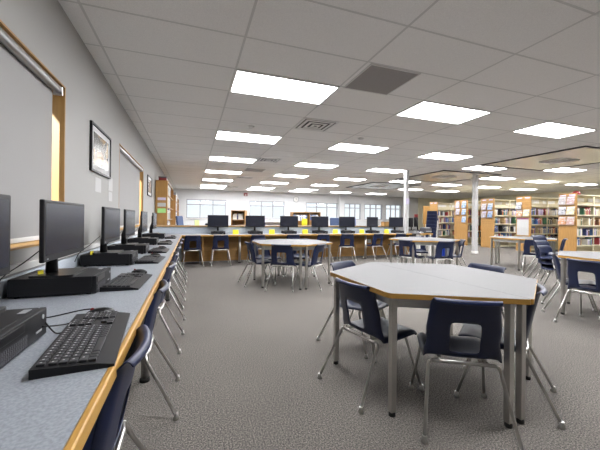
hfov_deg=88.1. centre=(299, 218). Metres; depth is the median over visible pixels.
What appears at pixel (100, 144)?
artwork
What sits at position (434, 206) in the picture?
bookcase
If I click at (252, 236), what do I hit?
chair
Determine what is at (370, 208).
window
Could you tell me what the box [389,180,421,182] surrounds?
recessed light
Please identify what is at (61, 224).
monitor
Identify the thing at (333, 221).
office chair
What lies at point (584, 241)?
book
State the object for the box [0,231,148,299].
backsplash
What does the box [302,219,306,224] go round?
sign
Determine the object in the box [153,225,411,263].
computer desk
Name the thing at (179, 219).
office chair
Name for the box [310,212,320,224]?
bookcase
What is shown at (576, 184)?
recessed light
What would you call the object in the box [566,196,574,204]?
magazine
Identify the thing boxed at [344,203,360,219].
window
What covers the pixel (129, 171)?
roller blind
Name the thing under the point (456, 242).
table
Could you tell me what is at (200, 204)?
window
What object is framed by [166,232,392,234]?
countertop
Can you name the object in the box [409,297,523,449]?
chair
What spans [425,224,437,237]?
chair
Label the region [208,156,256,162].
recessed light
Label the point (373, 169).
recessed light
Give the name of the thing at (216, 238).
chair
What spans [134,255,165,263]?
keyboard
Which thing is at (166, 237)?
keyboard
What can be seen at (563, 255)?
table
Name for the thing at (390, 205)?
window
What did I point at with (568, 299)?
table
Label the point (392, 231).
desktop computer
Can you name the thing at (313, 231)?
desktop computer
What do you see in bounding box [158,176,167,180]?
storage box
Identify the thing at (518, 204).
magazine
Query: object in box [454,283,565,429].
chair
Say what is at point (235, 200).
wall
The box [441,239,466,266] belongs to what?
chair
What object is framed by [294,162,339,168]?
recessed light
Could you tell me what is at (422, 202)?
wall
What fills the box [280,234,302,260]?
chair
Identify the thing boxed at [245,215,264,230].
monitor
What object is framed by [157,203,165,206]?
paper slip
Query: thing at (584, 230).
book
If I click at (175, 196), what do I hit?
bookcase
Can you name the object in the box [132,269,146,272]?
mouse
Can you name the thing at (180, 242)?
chair
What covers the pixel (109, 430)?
chair
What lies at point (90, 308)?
cable
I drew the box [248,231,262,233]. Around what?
desktop computer
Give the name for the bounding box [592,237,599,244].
book
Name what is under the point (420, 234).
desk
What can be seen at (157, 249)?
keyboard
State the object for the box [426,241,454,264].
chair
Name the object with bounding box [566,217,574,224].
magazine
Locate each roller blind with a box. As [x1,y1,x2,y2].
[0,27,62,243]
[119,147,142,227]
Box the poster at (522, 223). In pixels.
[517,218,528,234]
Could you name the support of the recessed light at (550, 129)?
in the ceiling
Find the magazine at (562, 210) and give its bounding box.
[558,207,565,214]
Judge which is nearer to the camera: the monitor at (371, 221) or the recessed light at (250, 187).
the monitor at (371, 221)
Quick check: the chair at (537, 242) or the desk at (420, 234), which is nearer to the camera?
the chair at (537, 242)
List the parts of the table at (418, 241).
leg, leg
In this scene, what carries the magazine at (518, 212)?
attached to the bookcase at (528, 202)
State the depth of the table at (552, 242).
8.29 m
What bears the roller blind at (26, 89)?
attached to the window at (58, 102)
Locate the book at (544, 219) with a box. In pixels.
[543,218,548,223]
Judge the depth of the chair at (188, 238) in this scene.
7.38 m
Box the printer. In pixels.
[420,227,431,232]
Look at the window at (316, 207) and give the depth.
20.24 m
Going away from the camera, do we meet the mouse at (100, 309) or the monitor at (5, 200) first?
the monitor at (5, 200)
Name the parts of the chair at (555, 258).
leg, leg, leg, leg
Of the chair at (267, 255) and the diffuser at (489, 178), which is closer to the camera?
the chair at (267, 255)
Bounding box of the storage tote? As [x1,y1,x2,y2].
[381,222,388,225]
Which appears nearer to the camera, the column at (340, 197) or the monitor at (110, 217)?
the monitor at (110, 217)
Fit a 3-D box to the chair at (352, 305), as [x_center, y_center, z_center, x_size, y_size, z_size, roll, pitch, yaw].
[0.528,0.804,2.954,0.571,0.743,0.492,1,0,45]
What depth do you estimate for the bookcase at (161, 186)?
8.40 m
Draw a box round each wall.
[0,0,172,278]
[173,189,417,229]
[418,198,450,235]
[451,189,599,202]
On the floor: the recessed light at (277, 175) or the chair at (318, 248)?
the chair at (318, 248)
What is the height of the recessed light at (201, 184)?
0.014 m
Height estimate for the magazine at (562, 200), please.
0.285 m
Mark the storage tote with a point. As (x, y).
(382, 223)
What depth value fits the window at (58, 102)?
2.38 m
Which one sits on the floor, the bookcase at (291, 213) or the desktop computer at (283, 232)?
the bookcase at (291, 213)
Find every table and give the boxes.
[252,239,304,289]
[282,239,331,289]
[330,262,530,428]
[374,262,537,424]
[389,237,446,263]
[404,237,459,264]
[489,236,555,271]
[498,236,556,270]
[558,251,599,314]
[566,251,599,303]
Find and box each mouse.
[88,307,114,312]
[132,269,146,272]
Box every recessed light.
[200,187,223,188]
[201,184,225,186]
[202,178,232,181]
[205,170,241,173]
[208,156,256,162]
[215,130,281,143]
[229,69,339,104]
[250,187,273,188]
[260,181,287,183]
[274,174,307,177]
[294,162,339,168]
[310,184,338,186]
[328,143,389,152]
[333,177,366,180]
[365,168,407,172]
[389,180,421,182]
[395,100,491,123]
[418,152,473,160]
[433,183,458,185]
[461,165,508,170]
[478,176,516,179]
[478,186,500,187]
[509,188,536,189]
[512,121,597,138]
[525,180,560,182]
[544,168,587,172]
[564,183,598,185]
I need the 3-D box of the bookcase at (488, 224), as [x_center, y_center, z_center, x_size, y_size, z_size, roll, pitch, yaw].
[9.643,0.216,13.868,3.404,2.100,0.630,1,0,-19]
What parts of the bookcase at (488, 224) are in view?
panel, shelf, panel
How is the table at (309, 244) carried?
on the floor
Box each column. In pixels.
[338,195,343,217]
[403,171,408,232]
[471,175,477,253]
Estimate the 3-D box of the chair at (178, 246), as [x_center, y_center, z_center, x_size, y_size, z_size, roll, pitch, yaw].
[-1.939,0.779,4.462,0.571,0.743,0.492,1,0,-19]
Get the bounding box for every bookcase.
[155,180,173,224]
[173,195,178,224]
[231,210,246,224]
[290,212,309,224]
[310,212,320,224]
[430,202,453,238]
[454,200,480,244]
[481,198,515,247]
[516,196,558,251]
[558,193,599,251]
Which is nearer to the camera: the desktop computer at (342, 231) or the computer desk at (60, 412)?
the computer desk at (60, 412)
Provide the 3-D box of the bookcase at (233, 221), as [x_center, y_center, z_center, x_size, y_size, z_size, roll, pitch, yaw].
[-2.333,0.422,11.901,0.524,1.450,0.600,1,0,-1]
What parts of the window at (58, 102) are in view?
sill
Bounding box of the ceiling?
[58,0,599,198]
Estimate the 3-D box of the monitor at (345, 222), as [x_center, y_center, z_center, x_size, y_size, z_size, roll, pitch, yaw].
[1.387,0.158,9.228,0.522,0.410,0.210,1,0,-19]
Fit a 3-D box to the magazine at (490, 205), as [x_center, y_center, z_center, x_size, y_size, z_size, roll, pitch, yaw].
[8.065,-0.492,13.157,0.069,0.285,0.222,1,0,-19]
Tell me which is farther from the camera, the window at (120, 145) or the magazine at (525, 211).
the magazine at (525, 211)
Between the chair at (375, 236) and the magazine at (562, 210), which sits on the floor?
the chair at (375, 236)
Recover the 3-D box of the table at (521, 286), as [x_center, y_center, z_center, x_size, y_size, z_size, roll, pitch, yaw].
[1.299,0.813,2.520,0.662,0.740,1.511,1,0,-21]
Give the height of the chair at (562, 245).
0.743 m
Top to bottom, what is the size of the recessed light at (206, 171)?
0.014 m
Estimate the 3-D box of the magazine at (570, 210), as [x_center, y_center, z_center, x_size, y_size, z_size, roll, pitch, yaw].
[9.044,-0.252,10.364,0.069,0.285,0.222,1,0,-19]
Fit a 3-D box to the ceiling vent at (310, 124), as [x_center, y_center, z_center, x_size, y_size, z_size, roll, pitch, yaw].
[0.257,-1.556,5.210,0.600,0.022,0.600,1,0,-19]
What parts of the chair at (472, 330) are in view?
leg, seat frame, leg, leg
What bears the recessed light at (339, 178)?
in the ceiling
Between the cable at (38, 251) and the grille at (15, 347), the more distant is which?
the cable at (38, 251)
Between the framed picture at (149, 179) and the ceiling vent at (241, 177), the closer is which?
the framed picture at (149, 179)
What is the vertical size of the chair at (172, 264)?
0.743 m
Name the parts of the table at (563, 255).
leg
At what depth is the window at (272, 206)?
18.97 m
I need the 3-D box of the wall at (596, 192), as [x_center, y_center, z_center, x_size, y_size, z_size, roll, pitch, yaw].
[15.282,-0.047,12.950,0.220,2.740,23.300,1,0,-19]
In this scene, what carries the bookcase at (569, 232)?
on the floor
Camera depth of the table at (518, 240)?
7.61 m
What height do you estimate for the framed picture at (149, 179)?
0.460 m
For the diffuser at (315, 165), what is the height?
0.008 m
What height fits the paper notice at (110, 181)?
0.160 m
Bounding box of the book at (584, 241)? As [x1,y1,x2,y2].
[582,239,587,244]
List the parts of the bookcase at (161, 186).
panel, panel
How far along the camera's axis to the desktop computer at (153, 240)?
4.66 m
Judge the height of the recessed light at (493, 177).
0.014 m
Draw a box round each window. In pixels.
[0,20,65,250]
[119,143,143,229]
[186,199,225,218]
[249,201,284,218]
[306,202,337,219]
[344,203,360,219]
[364,204,381,219]
[386,205,400,219]
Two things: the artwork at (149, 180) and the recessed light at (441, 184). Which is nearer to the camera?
the artwork at (149, 180)
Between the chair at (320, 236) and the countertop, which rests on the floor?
the chair at (320, 236)
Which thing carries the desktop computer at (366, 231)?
on the computer desk at (237, 249)
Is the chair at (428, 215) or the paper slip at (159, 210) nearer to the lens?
the paper slip at (159, 210)
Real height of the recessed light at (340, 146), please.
0.014 m
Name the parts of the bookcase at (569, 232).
panel, shelf, shelf, panel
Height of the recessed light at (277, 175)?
0.014 m
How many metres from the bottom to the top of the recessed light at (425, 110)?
0.014 m
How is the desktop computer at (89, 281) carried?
on the computer desk at (60, 412)
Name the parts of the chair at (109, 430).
seat frame, leg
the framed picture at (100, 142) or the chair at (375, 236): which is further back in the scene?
the chair at (375, 236)
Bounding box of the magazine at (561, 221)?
[558,217,565,224]
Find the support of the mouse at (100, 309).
on the computer desk at (60, 412)
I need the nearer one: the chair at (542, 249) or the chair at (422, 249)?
the chair at (542, 249)
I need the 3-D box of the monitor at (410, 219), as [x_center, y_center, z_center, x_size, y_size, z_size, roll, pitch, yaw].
[3.587,0.181,10.033,0.186,0.390,0.210,1,0,-13]
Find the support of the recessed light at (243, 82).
in the ceiling
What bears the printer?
on the desk at (420, 234)
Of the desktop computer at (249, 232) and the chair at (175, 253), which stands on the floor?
the chair at (175, 253)
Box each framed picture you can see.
[89,120,110,178]
[147,175,151,196]
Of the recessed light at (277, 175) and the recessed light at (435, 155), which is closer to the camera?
the recessed light at (435, 155)
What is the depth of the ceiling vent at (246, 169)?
10.21 m
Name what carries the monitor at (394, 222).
on the desktop computer at (392, 231)
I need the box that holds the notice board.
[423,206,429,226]
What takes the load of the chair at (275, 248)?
on the floor
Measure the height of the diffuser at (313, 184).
0.008 m
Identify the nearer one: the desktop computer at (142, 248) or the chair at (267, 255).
the desktop computer at (142, 248)
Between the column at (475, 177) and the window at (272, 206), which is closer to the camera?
the column at (475, 177)
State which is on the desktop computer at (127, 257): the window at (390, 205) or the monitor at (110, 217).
the monitor at (110, 217)
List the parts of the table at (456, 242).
leg, leg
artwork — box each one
[93,132,107,170]
[148,179,150,192]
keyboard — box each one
[28,311,129,379]
[100,272,151,291]
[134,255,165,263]
[148,247,168,252]
[157,241,172,244]
[165,236,176,238]
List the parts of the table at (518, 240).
leg, leg, leg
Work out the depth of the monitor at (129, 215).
3.56 m
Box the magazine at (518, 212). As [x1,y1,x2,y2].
[516,209,522,215]
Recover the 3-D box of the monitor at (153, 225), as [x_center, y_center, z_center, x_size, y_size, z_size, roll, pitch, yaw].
[-2.895,0.096,6.106,0.210,0.410,0.600,1,0,-19]
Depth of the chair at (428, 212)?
11.87 m
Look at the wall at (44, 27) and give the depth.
2.74 m
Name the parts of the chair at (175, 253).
leg, leg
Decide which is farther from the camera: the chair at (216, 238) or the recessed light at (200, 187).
the recessed light at (200, 187)
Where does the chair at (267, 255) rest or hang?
on the floor
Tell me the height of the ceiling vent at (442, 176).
0.022 m
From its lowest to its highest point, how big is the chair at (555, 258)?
0.743 m
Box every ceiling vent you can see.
[236,176,252,178]
[244,168,265,171]
[256,157,281,162]
[293,118,338,131]
[343,63,420,94]
[431,175,456,177]
[539,158,577,163]
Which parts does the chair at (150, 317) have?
seat frame, leg, leg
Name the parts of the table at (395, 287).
leg, leg, leg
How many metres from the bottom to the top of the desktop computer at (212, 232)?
0.081 m
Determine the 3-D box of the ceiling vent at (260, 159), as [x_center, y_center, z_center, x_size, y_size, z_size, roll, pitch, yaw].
[-0.856,-1.568,8.375,0.600,0.022,0.600,1,0,-19]
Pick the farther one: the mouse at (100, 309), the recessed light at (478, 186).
the recessed light at (478, 186)
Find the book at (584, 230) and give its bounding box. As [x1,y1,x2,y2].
[582,228,586,235]
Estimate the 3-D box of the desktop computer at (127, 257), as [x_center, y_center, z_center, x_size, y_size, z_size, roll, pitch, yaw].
[-1.727,0.362,2.839,0.396,0.101,0.330,1,0,-19]
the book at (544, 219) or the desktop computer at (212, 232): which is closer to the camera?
the desktop computer at (212, 232)
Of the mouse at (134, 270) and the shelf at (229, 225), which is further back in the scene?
the shelf at (229, 225)
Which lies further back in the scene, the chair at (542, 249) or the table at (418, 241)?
the table at (418, 241)
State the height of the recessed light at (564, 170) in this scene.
0.014 m
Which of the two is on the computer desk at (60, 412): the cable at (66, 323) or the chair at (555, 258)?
the cable at (66, 323)
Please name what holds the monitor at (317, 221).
on the desktop computer at (313, 231)
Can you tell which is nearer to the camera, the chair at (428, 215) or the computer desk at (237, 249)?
the computer desk at (237, 249)
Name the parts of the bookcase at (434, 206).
panel, panel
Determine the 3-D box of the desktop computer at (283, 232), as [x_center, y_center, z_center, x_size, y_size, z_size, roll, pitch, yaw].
[-0.306,0.387,8.609,0.330,0.081,0.396,1,0,-19]
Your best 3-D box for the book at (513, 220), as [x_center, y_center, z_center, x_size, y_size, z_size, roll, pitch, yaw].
[9.337,0.105,13.572,0.036,0.256,0.183,1,0,-19]
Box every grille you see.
[0,335,26,366]
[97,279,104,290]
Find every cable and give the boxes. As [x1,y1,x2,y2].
[0,251,38,280]
[42,323,68,326]
[45,322,60,333]
[46,308,94,317]
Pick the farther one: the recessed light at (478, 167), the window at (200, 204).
the window at (200, 204)
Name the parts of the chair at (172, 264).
seat frame, leg, leg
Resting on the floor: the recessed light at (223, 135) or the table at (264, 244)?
the table at (264, 244)
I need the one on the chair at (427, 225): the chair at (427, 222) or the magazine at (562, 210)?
the chair at (427, 222)
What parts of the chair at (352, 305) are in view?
leg, leg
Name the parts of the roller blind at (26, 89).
rail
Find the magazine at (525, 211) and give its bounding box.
[523,209,529,215]
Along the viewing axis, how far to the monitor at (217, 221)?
7.97 m
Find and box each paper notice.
[95,177,100,192]
[108,178,112,191]
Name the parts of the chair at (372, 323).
leg, seat frame, leg, leg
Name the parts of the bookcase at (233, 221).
panel, panel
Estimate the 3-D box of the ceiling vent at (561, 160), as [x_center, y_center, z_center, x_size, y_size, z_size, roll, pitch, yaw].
[6.685,-1.474,8.015,0.600,0.022,0.600,1,0,-19]
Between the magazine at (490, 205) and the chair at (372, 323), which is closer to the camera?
the chair at (372, 323)
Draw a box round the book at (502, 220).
[500,218,504,223]
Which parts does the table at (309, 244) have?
leg, leg, leg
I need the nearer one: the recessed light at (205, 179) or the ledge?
the ledge
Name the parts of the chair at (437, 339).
leg, leg, seat frame, leg, leg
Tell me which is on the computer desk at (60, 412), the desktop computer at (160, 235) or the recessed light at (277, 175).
the desktop computer at (160, 235)
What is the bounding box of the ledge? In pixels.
[0,229,148,276]
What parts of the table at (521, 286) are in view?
leg, leg, leg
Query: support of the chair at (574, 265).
on the floor
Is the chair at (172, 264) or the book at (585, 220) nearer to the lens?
the chair at (172, 264)
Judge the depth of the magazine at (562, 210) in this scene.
10.59 m
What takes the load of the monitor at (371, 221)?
on the desktop computer at (366, 231)
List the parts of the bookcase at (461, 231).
panel, panel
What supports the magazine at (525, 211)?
attached to the bookcase at (528, 202)
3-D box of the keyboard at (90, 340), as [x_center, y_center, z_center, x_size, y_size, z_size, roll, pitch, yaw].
[-0.726,0.407,1.084,0.194,0.032,0.517,1,0,-24]
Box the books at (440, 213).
[438,210,515,236]
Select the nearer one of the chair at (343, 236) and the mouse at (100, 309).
the mouse at (100, 309)
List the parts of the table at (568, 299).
leg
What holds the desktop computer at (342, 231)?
on the computer desk at (237, 249)
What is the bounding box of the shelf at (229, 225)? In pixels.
[229,225,338,225]
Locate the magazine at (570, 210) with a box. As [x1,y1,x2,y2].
[566,206,574,214]
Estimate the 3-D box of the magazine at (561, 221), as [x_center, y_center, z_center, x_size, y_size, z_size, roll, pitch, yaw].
[8.957,0.087,10.600,0.069,0.285,0.222,1,0,-19]
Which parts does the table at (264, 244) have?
leg, leg, leg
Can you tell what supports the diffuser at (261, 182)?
attached to the recessed light at (262, 181)
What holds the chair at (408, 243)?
on the floor
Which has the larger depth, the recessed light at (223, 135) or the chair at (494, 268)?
the recessed light at (223, 135)
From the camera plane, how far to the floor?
2.29 m
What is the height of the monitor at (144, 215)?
0.410 m
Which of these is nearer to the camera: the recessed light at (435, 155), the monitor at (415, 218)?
the recessed light at (435, 155)
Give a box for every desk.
[0,231,181,449]
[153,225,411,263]
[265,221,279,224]
[412,233,432,255]
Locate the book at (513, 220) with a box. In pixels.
[511,218,515,223]
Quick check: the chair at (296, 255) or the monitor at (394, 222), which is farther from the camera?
the monitor at (394, 222)
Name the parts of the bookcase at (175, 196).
panel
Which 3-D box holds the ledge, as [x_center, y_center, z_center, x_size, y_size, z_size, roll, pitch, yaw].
[-2.023,0.271,3.000,0.032,0.042,8.600,1,0,-19]
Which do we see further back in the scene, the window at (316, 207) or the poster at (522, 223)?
the window at (316, 207)
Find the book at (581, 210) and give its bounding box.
[579,208,584,214]
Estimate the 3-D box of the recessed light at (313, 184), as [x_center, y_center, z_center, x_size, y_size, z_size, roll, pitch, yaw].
[1.165,-1.551,14.581,1.220,0.014,0.610,1,0,-19]
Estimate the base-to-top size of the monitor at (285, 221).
0.410 m
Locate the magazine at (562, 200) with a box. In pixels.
[558,197,565,204]
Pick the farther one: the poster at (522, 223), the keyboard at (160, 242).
the poster at (522, 223)
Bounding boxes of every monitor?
[0,194,10,313]
[28,199,86,278]
[92,207,123,254]
[115,209,138,245]
[133,211,150,238]
[146,213,158,233]
[208,215,228,230]
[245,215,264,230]
[280,216,297,230]
[311,216,327,230]
[339,217,354,230]
[367,217,377,230]
[389,217,402,229]
[409,218,412,229]
[413,217,417,229]
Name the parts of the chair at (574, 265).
leg, leg, seat frame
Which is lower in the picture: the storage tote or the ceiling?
the storage tote
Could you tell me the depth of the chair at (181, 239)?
6.00 m
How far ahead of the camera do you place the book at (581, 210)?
10.47 m
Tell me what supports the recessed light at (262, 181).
in the ceiling
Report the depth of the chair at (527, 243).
7.04 m
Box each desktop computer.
[0,307,46,368]
[7,267,110,298]
[80,250,137,266]
[107,243,148,253]
[127,237,158,244]
[142,233,165,238]
[211,231,224,234]
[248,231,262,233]
[281,231,296,233]
[312,230,327,233]
[340,230,354,232]
[365,230,379,232]
[391,230,403,232]
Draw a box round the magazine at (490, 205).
[487,203,492,209]
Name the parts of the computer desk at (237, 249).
counter leg, modesty panel, counter leg, divider panel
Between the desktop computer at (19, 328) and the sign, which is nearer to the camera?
the desktop computer at (19, 328)
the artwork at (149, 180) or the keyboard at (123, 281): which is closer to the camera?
the keyboard at (123, 281)
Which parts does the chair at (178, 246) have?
leg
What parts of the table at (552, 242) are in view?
leg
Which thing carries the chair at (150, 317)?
on the floor
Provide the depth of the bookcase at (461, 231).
14.68 m
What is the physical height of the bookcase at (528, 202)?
2.100 m
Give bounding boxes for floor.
[113,235,599,449]
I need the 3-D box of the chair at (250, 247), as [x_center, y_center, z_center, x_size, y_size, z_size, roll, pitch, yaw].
[-0.776,0.791,5.557,0.571,0.743,0.492,1,0,-24]
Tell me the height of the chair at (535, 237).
0.743 m
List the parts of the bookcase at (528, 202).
panel, shelf, panel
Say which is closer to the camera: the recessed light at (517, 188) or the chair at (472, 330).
the chair at (472, 330)
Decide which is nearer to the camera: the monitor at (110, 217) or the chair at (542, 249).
the monitor at (110, 217)
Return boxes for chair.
[82,324,151,449]
[124,279,179,420]
[158,261,184,353]
[168,252,185,320]
[171,245,185,300]
[175,241,186,287]
[176,216,183,224]
[177,238,186,277]
[180,235,203,267]
[210,235,231,265]
[238,241,275,286]
[246,235,264,264]
[247,239,283,279]
[264,244,298,291]
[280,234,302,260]
[284,238,312,277]
[291,243,332,290]
[310,234,333,261]
[316,260,388,358]
[317,277,423,413]
[330,218,338,224]
[337,234,356,260]
[363,234,387,259]
[387,233,408,258]
[397,239,424,262]
[407,236,429,263]
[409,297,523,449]
[424,217,439,236]
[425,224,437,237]
[426,221,438,237]
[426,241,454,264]
[427,211,439,229]
[427,214,439,233]
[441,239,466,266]
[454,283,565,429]
[467,263,505,361]
[520,239,548,274]
[522,235,560,283]
[528,240,566,288]
[533,245,579,292]
[541,252,599,319]
[553,258,599,321]
[555,238,567,254]
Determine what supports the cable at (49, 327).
on the computer desk at (60, 412)
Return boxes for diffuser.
[261,182,286,183]
[295,163,335,167]
[313,184,337,185]
[436,184,456,185]
[481,177,514,179]
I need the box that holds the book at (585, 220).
[583,218,588,224]
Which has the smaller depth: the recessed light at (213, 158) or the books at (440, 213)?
the recessed light at (213, 158)
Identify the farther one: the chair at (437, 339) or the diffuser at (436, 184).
the diffuser at (436, 184)
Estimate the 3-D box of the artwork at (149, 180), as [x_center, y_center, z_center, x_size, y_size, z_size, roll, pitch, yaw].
[-3.512,-0.745,7.243,0.002,0.300,0.540,1,0,-19]
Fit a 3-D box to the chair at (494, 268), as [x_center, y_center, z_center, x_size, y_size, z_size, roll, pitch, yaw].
[1.638,0.815,2.893,0.571,0.743,0.492,1,0,-25]
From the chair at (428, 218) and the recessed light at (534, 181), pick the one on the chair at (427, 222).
the chair at (428, 218)
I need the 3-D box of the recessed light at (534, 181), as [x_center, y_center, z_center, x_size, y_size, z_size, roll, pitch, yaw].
[9.689,-1.466,12.405,1.220,0.014,0.610,1,0,-19]
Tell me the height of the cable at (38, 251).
0.204 m
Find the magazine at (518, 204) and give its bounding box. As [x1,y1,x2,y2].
[515,202,521,209]
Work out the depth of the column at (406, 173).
9.95 m
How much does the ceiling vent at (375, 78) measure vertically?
0.010 m
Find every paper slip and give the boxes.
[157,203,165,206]
[157,208,165,212]
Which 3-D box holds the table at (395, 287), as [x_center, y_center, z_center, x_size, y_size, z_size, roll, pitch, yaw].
[0.681,0.807,2.278,0.662,0.740,1.511,1,0,-21]
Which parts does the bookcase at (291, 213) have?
panel, panel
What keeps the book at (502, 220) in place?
on the bookcase at (488, 224)

